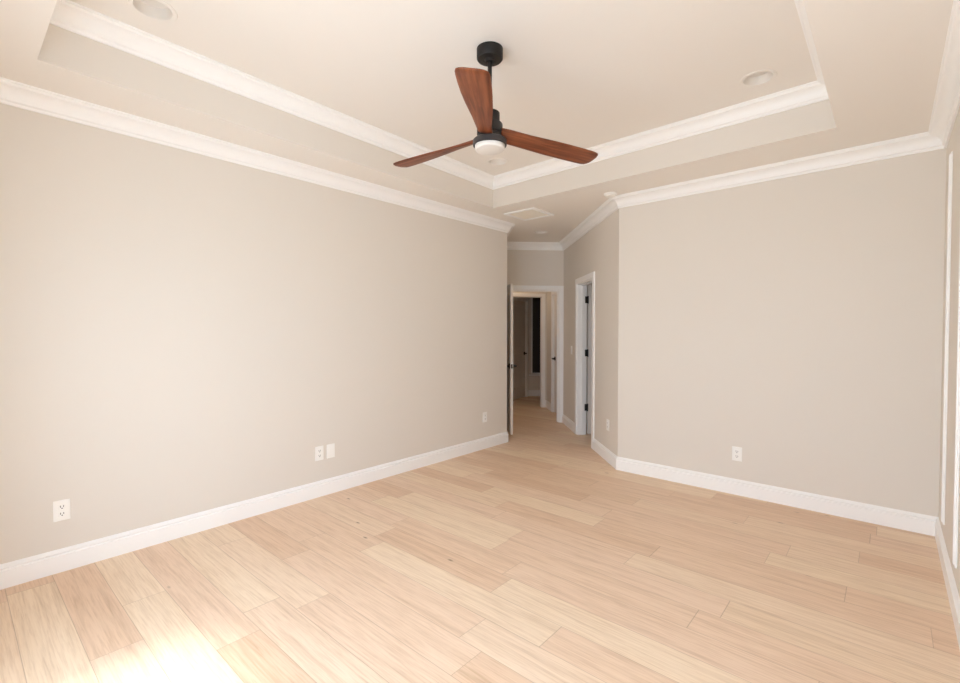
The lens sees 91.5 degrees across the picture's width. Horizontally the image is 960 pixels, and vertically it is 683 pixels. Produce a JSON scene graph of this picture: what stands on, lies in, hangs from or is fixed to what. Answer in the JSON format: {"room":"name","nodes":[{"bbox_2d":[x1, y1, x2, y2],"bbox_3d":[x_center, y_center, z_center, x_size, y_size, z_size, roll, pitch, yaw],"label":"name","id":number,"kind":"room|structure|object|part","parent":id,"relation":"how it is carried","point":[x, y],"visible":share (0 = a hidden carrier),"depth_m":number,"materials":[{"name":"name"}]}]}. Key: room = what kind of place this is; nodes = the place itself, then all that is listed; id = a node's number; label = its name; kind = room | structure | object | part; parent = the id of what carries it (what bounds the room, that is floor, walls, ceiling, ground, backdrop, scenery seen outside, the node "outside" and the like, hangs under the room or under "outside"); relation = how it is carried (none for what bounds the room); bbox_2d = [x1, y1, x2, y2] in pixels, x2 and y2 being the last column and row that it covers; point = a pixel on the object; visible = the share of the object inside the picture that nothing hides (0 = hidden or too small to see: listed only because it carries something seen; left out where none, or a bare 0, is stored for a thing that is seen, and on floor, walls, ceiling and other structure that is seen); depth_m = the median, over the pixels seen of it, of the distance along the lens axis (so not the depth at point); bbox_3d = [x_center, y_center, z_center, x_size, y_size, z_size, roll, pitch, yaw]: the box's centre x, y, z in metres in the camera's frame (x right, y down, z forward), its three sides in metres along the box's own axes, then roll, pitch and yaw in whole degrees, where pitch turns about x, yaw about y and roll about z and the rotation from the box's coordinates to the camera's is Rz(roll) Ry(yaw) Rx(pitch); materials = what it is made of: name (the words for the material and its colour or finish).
{"room":"empty bedroom","nodes":[
{"label":"empty bedroom","id":0,"kind":"room"},
{"bbox_2d":[0,103,506,563],"bbox_3d":[-1.318,-0.056,4.074,0.120,2.730,4.895,1,2,41],"label":"wall","id":1,"kind":"structure","parent":0,"point":[182,332],"depth_m":3.28,"materials":[{"name":"beige paint"}]},
{"bbox_2d":[53,498,70,521],"bbox_3d":[-2.433,0.982,2.724,0.009,0.120,0.076,1,2,41],"label":"wall outlet","id":2,"kind":"object","parent":1,"relation":"attached to","point":[61,508],"visible":1,"depth_m":2.72,"materials":[{"name":"white plastic"}]},
{"bbox_2d":[58,504,65,509],"bbox_3d":[-2.431,0.962,2.722,0.004,0.029,0.034,1,2,41],"label":"receptacle","id":3,"kind":"object","parent":2,"relation":"attached to","point":[60,506],"depth_m":2.72,"materials":[{"name":"white plastic"}]},
{"bbox_2d":[58,511,65,516],"bbox_3d":[-2.431,1.003,2.723,0.004,0.029,0.034,1,2,41],"label":"receptacle","id":4,"kind":"object","parent":2,"relation":"attached to","point":[60,513],"depth_m":2.72,"materials":[{"name":"white plastic"}]},
{"bbox_2d":[0,432,507,589],"bbox_3d":[-1.264,1.243,4.060,0.017,0.132,4.902,1,2,41],"label":"baseboard","id":5,"kind":"structure","parent":1,"relation":"attached to","point":[24,570],"depth_m":3.28,"materials":[{"name":"white paint"}]},
{"bbox_2d":[0,77,514,232],"bbox_3d":[-1.224,-1.366,3.989,0.095,0.105,4.934,1,2,41],"label":"crown molding","id":6,"kind":"structure","parent":1,"relation":"attached to","point":[12,93],"depth_m":3.23,"materials":[{"name":"white paint"}]},
{"bbox_2d":[315,446,323,460],"bbox_3d":[-1.356,0.945,3.954,0.009,0.120,0.076,1,2,41],"label":"wall outlet","id":7,"kind":"object","parent":1,"relation":"attached to","point":[319,454],"visible":1,"depth_m":3.95,"materials":[{"name":"white plastic"}]},
{"bbox_2d":[327,443,334,458],"bbox_3d":[-1.286,0.943,4.035,0.008,0.120,0.076,1,2,41],"label":"wall plate","id":8,"kind":"object","parent":1,"relation":"attached to","point":[330,447],"visible":1,"depth_m":4.03,"materials":[{"name":"white plastic"}]},
{"bbox_2d":[483,412,486,421],"bbox_3d":[0.060,0.901,5.571,0.009,0.120,0.076,1,2,41],"label":"wall outlet","id":9,"kind":"object","parent":1,"relation":"attached to","point":[484,413],"visible":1,"depth_m":5.57,"materials":[{"name":"white plastic"}]},
{"bbox_2d":[0,0,952,241],"bbox_3d":[0.063,-1.627,6.489,10.500,0.303,11.100,1,2,41],"label":"ceiling","id":10,"kind":"structure","parent":0,"point":[585,74],"depth_m":2.83,"materials":[{"name":"paint"}]},
{"bbox_2d":[127,0,177,22],"bbox_3d":[-1.655,-1.713,2.368,0.211,0.066,0.211,1,2,41],"label":"recessed light","id":11,"kind":"object","parent":10,"relation":"in","point":[155,10],"visible":0.98,"depth_m":2.42,"materials":[{"name":"paint"}]},
{"bbox_2d":[50,0,493,189],"bbox_3d":[-0.979,-1.662,3.644,0.095,0.105,3.610,1,2,40],"label":"crown molding","id":12,"kind":"structure","parent":10,"relation":"attached to","point":[69,15],"depth_m":2.94,"materials":[{"name":"white paint"}]},
{"bbox_2d":[37,23,835,207],"bbox_3d":[0.069,-1.543,2.728,2.972,0.303,3.609,1,2,41],"label":"tray","id":13,"kind":"object","parent":10,"relation":"on","point":[583,85],"depth_m":3.00,"materials":[{"name":"beige paint"}]},
{"bbox_2d":[393,41,597,166],"bbox_3d":[-0.033,-1.403,2.831,1.211,0.586,1.347,1,2,41],"label":"ceiling fan","id":14,"kind":"object","parent":10,"relation":"hanging from","point":[475,84],"visible":1,"depth_m":2.68,"materials":[{"name":"brown wood"}]},
{"bbox_3d":[-0.255,-1.201,2.966,0.699,0.067,0.159,1,2,33],"label":"blade","id":15,"kind":"part","parent":14,"relation":"part of","materials":[{"name":"brown wood"}]},
{"bbox_3d":[-0.008,-1.187,2.333,0.159,0.067,0.699,0,1,5],"label":"blade","id":16,"kind":"part","parent":14,"relation":"part of","materials":[{"name":"brown wood"}]},
{"bbox_2d":[475,140,504,154],"bbox_3d":[0.057,-1.125,2.725,0.174,0.036,0.174,1,2,41],"label":"diffuser","id":17,"kind":"object","parent":14,"relation":"attached to","point":[484,147],"depth_m":2.68,"materials":[{"name":"white glass"}]},
{"bbox_3d":[0.421,-1.199,2.878,0.699,0.067,0.159,-1,1,-28],"label":"blade","id":18,"kind":"part","parent":14,"relation":"part of","materials":[{"name":"brown wood"}]},
{"bbox_2d":[487,158,508,165],"bbox_3d":[0.171,-1.761,4.509,0.211,0.066,0.211,1,2,41],"label":"recessed light","id":19,"kind":"object","parent":10,"relation":"in","point":[493,161],"visible":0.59,"depth_m":4.57,"materials":[{"name":"paint"}]},
{"bbox_2d":[504,207,553,220],"bbox_3d":[0.556,-1.442,5.310,0.410,0.014,0.410,1,2,41],"label":"ceiling vent","id":20,"kind":"object","parent":10,"relation":"in","point":[532,213],"visible":1,"depth_m":5.30,"materials":[{"name":"white metal"}]},
{"bbox_2d":[509,210,546,218],"bbox_3d":[0.556,-1.443,5.310,0.330,0.011,0.330,1,2,41],"label":"grille","id":21,"kind":"object","parent":20,"relation":"attached to","point":[527,214],"depth_m":5.32,"materials":[{"name":"white metal"}]},
{"bbox_2d":[533,230,548,233],"bbox_3d":[0.819,-1.498,6.286,0.211,0.066,0.211,1,2,41],"label":"recessed light","id":22,"kind":"object","parent":10,"relation":"in","point":[539,231],"visible":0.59,"depth_m":6.35,"materials":[{"name":"paint"}]},
{"bbox_2d":[604,192,616,197],"bbox_3d":[1.263,-1.416,4.532,0.124,0.031,0.124,1,2,41],"label":"smoke detector","id":23,"kind":"object","parent":10,"relation":"attached to","point":[607,194],"visible":1,"depth_m":4.50,"materials":[{"name":"white plastic"}]},
{"bbox_2d":[493,80,828,189],"bbox_3d":[1.203,-1.670,4.023,2.973,0.105,0.095,1,2,42],"label":"crown molding","id":24,"kind":"structure","parent":10,"relation":"attached to","point":[812,92],"depth_m":3.64,"materials":[{"name":"white paint"}]},
{"bbox_2d":[739,69,776,86],"bbox_3d":[1.796,-1.728,3.024,0.211,0.066,0.211,1,2,41],"label":"recessed light","id":25,"kind":"object","parent":10,"relation":"in","point":[760,77],"visible":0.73,"depth_m":3.07,"materials":[{"name":"paint"}]},
{"bbox_2d":[794,0,824,84],"bbox_3d":[1.128,-1.620,1.754,0.095,0.105,3.541,1,2,41],"label":"crown molding","id":26,"kind":"structure","parent":10,"relation":"attached to","point":[801,10],"depth_m":2.58,"materials":[{"name":"white paint"}]},
{"bbox_2d":[0,396,959,682],"bbox_3d":[0.063,1.294,6.554,10.500,0.080,11.100,1,2,41],"label":"floor","id":27,"kind":"structure","parent":0,"point":[530,557],"depth_m":2.51,"materials":[{"name":"beige wood"}]},
{"bbox_2d":[513,291,546,399],"bbox_3d":[0.550,-0.157,8.574,1.575,2.730,0.120,0,1,-4],"label":"wall","id":28,"kind":"structure","parent":0,"point":[545,293],"depth_m":8.56,"materials":[{"name":"beige paint"}]},
{"bbox_2d":[513,293,544,407],"bbox_3d":[0.760,0.167,8.586,0.857,2.082,0.138,0,1,-4],"label":"door frame","id":29,"kind":"structure","parent":28,"relation":"attached to","point":[514,294],"depth_m":8.55,"materials":[{"name":"white paint"}]},
{"bbox_2d":[528,298,539,389],"bbox_3d":[1.532,-0.191,10.132,1.000,2.730,0.120,0,1,-4],"label":"wall","id":30,"kind":"structure","parent":0,"point":[533,381],"depth_m":10.05,"materials":[{"name":"beige paint"}]},
{"bbox_2d":[528,390,539,395],"bbox_3d":[1.486,1.108,10.089,0.900,0.132,0.017,0,1,-4],"label":"baseboard","id":31,"kind":"structure","parent":30,"relation":"attached to","point":[530,392],"depth_m":10.06,"materials":[{"name":"white paint"}]},
{"bbox_2d":[529,298,539,375],"bbox_3d":[1.441,-0.146,10.102,0.785,1.760,0.130,0,1,-4],"label":"window","id":32,"kind":"structure","parent":30,"relation":"in","point":[535,302],"depth_m":10.10,"materials":[{"name":"black glass"}]},
{"bbox_2d":[532,298,539,372],"bbox_3d":[1.440,-0.161,10.122,0.635,1.680,0.010,0,1,-4],"label":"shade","id":33,"kind":"object","parent":32,"relation":"attached to","point":[535,301],"depth_m":10.10,"materials":[{"name":"black fabric"}]},
{"bbox_2d":[507,250,563,367],"bbox_3d":[0.763,-0.125,7.175,1.017,2.730,0.120,0,1,-4],"label":"wall","id":34,"kind":"structure","parent":0,"point":[524,267],"depth_m":7.10,"materials":[{"name":"beige paint"}]},
{"bbox_2d":[507,284,516,434],"bbox_3d":[0.379,0.232,6.653,0.155,2.015,0.860,0,1,-6],"label":"door","id":35,"kind":"structure","parent":34,"relation":"in","point":[510,365],"depth_m":6.25,"materials":[{"name":"paint"}]},
{"bbox_2d":[507,285,563,422],"bbox_3d":[0.784,0.196,7.175,0.974,2.088,0.140,0,1,-4],"label":"door frame","id":36,"kind":"structure","parent":34,"relation":"attached to","point":[561,288],"depth_m":7.14,"materials":[{"name":"white paint"}]},
{"bbox_2d":[507,242,563,250],"bbox_3d":[0.770,-1.435,7.039,1.017,0.105,0.095,0,1,-4],"label":"crown molding","id":37,"kind":"structure","parent":34,"relation":"attached to","point":[510,245],"depth_m":7.05,"materials":[{"name":"white paint"}]},
{"bbox_2d":[547,292,552,402],"bbox_3d":[1.323,-0.142,7.919,0.120,2.730,1.290,0,1,-4],"label":"wall","id":38,"kind":"structure","parent":0,"point":[548,293],"depth_m":8.33,"materials":[{"name":"beige paint"}]},
{"bbox_2d":[546,400,550,410],"bbox_3d":[1.226,1.146,8.377,0.017,0.132,0.420,0,1,-4],"label":"baseboard","id":39,"kind":"structure","parent":38,"relation":"attached to","point":[548,404],"depth_m":8.34,"materials":[{"name":"white paint"}]},
{"bbox_2d":[551,292,556,411],"bbox_3d":[1.329,0.191,7.704,0.138,2.074,0.843,0,1,-4],"label":"door frame","id":40,"kind":"structure","parent":38,"relation":"attached to","point":[552,293],"depth_m":8.08,"materials":[{"name":"white paint"}]},
{"bbox_2d":[552,295,556,412],"bbox_3d":[1.292,0.208,7.703,0.095,2.015,0.720,0,1,-4],"label":"door","id":41,"kind":"structure","parent":38,"relation":"in","point":[555,317],"depth_m":7.97,"materials":[{"name":"paint"}]},
{"bbox_2d":[586,285,587,422],"bbox_3d":[2.013,-0.125,7.158,1.235,2.730,0.120,0,1,-4],"label":"wall","id":42,"kind":"structure","parent":0,"point":[587,285],"depth_m":7.09,"materials":[{"name":"beige paint"}]},
{"bbox_2d":[563,209,618,455],"bbox_3d":[1.392,-0.097,5.927,0.120,2.730,2.453,0,1,-3],"label":"wall","id":43,"kind":"structure","parent":0,"point":[597,251],"depth_m":5.25,"materials":[{"name":"beige paint"}]},
{"bbox_2d":[562,414,574,432],"bbox_3d":[1.284,1.182,6.781,0.017,0.132,0.755,0,1,-3],"label":"baseboard","id":44,"kind":"structure","parent":43,"relation":"attached to","point":[570,424],"depth_m":6.75,"materials":[{"name":"white paint"}]},
{"bbox_2d":[575,271,594,448],"bbox_3d":[1.382,0.217,5.950,0.138,2.100,0.870,0,1,-3],"label":"door frame","id":45,"kind":"structure","parent":43,"relation":"attached to","point":[582,287],"depth_m":6.29,"materials":[{"name":"white paint"}]},
{"bbox_2d":[585,284,591,433],"bbox_3d":[1.779,0.239,6.342,0.738,2.015,0.155,0,1,-4],"label":"door","id":46,"kind":"structure","parent":43,"relation":"in","point":[588,299],"depth_m":6.31,"materials":[{"name":"paint"}]},
{"bbox_2d":[559,198,618,249],"bbox_3d":[1.286,-1.409,5.873,0.095,0.105,2.493,0,1,-3],"label":"crown molding","id":47,"kind":"structure","parent":43,"relation":"attached to","point":[607,208],"depth_m":5.50,"materials":[{"name":"white paint"}]},
{"bbox_2d":[593,438,617,468],"bbox_3d":[1.363,1.219,5.128,0.017,0.132,0.815,0,1,-3],"label":"baseboard","id":48,"kind":"structure","parent":43,"relation":"attached to","point":[606,454],"depth_m":5.09,"materials":[{"name":"white paint"}]},
{"bbox_2d":[606,419,608,430],"bbox_3d":[1.371,0.896,5.023,0.010,0.120,0.076,0,1,-5],"label":"wall outlet","id":49,"kind":"object","parent":43,"relation":"attached to","point":[607,420],"visible":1,"depth_m":5.03,"materials":[{"name":"white plastic"}]},
{"bbox_2d":[618,148,946,516],"bbox_3d":[2.341,-0.053,3.935,2.438,2.730,0.120,1,2,42],"label":"wall","id":50,"kind":"structure","parent":0,"point":[795,323],"depth_m":3.71,"materials":[{"name":"beige paint"}]},
{"bbox_2d":[732,446,741,461],"bbox_3d":[2.196,0.961,3.999,0.076,0.120,0.009,1,2,41],"label":"wall outlet","id":51,"kind":"object","parent":50,"relation":"attached to","point":[736,451],"visible":1,"depth_m":4.00,"materials":[{"name":"white plastic"}]},
{"bbox_2d":[616,457,937,535],"bbox_3d":[2.248,1.245,3.955,2.325,0.132,0.017,1,2,42],"label":"baseboard","id":52,"kind":"structure","parent":50,"relation":"attached to","point":[879,515],"depth_m":3.74,"materials":[{"name":"white paint"}]},
{"bbox_2d":[612,132,943,207],"bbox_3d":[2.210,-1.364,3.878,2.358,0.105,0.095,1,2,42],"label":"crown molding","id":53,"kind":"structure","parent":50,"relation":"attached to","point":[921,142],"depth_m":3.67,"materials":[{"name":"white paint"}]},
{"bbox_2d":[938,106,959,597],"bbox_3d":[1.585,0.006,1.313,0.120,2.730,4.804,1,2,41],"label":"wall","id":54,"kind":"structure","parent":0,"point":[953,145],"depth_m":2.67,"materials":[{"name":"beige paint"}]},
{"bbox_2d":[928,0,959,147],"bbox_3d":[1.544,-1.309,1.400,0.095,0.105,4.684,1,2,41],"label":"crown molding","id":55,"kind":"structure","parent":54,"relation":"attached to","point":[946,104],"depth_m":2.47,"materials":[{"name":"white paint"}]},
{"bbox_2d":[941,151,952,524],"bbox_3d":[2.831,-0.011,2.838,0.015,2.245,0.070,1,2,41],"label":"trim","id":56,"kind":"structure","parent":54,"relation":"attached to","point":[950,170],"depth_m":2.82,"materials":[{"name":"white paint"}]},
{"bbox_2d":[935,517,959,649],"bbox_3d":[1.573,1.302,1.433,0.017,0.132,4.684,1,2,41],"label":"baseboard","id":57,"kind":"structure","parent":54,"relation":"attached to","point":[952,592],"depth_m":2.47,"materials":[{"name":"white paint"}]},
{"bbox_2d":[952,237,959,567],"bbox_3d":[2.373,0.001,2.316,0.015,2.245,0.060,1,2,41],"label":"trim","id":58,"kind":"structure","parent":54,"relation":"attached to","point":[957,414],"depth_m":2.31,"materials":[{"name":"white paint"}]},
{"bbox_3d":[0.644,-0.174,9.356,0.120,2.730,1.572,1,1,26],"label":"wall","id":59,"kind":"structure","parent":0,"visible":0},
{"bbox_2d":[513,300,526,399],"bbox_3d":[0.802,0.159,9.573,0.095,2.015,0.784,1,1,26],"label":"door","id":60,"kind":"structure","parent":59,"relation":"in","point":[519,353],"depth_m":9.60,"materials":[{"name":"paint"}]},
{"bbox_2d":[513,298,527,396],"bbox_3d":[0.762,0.136,9.590,0.139,2.100,0.960,1,1,25],"label":"door frame","id":61,"kind":"structure","parent":59,"relation":"attached to","point":[522,299],"depth_m":9.94,"materials":[{"name":"white paint"}]}
]}

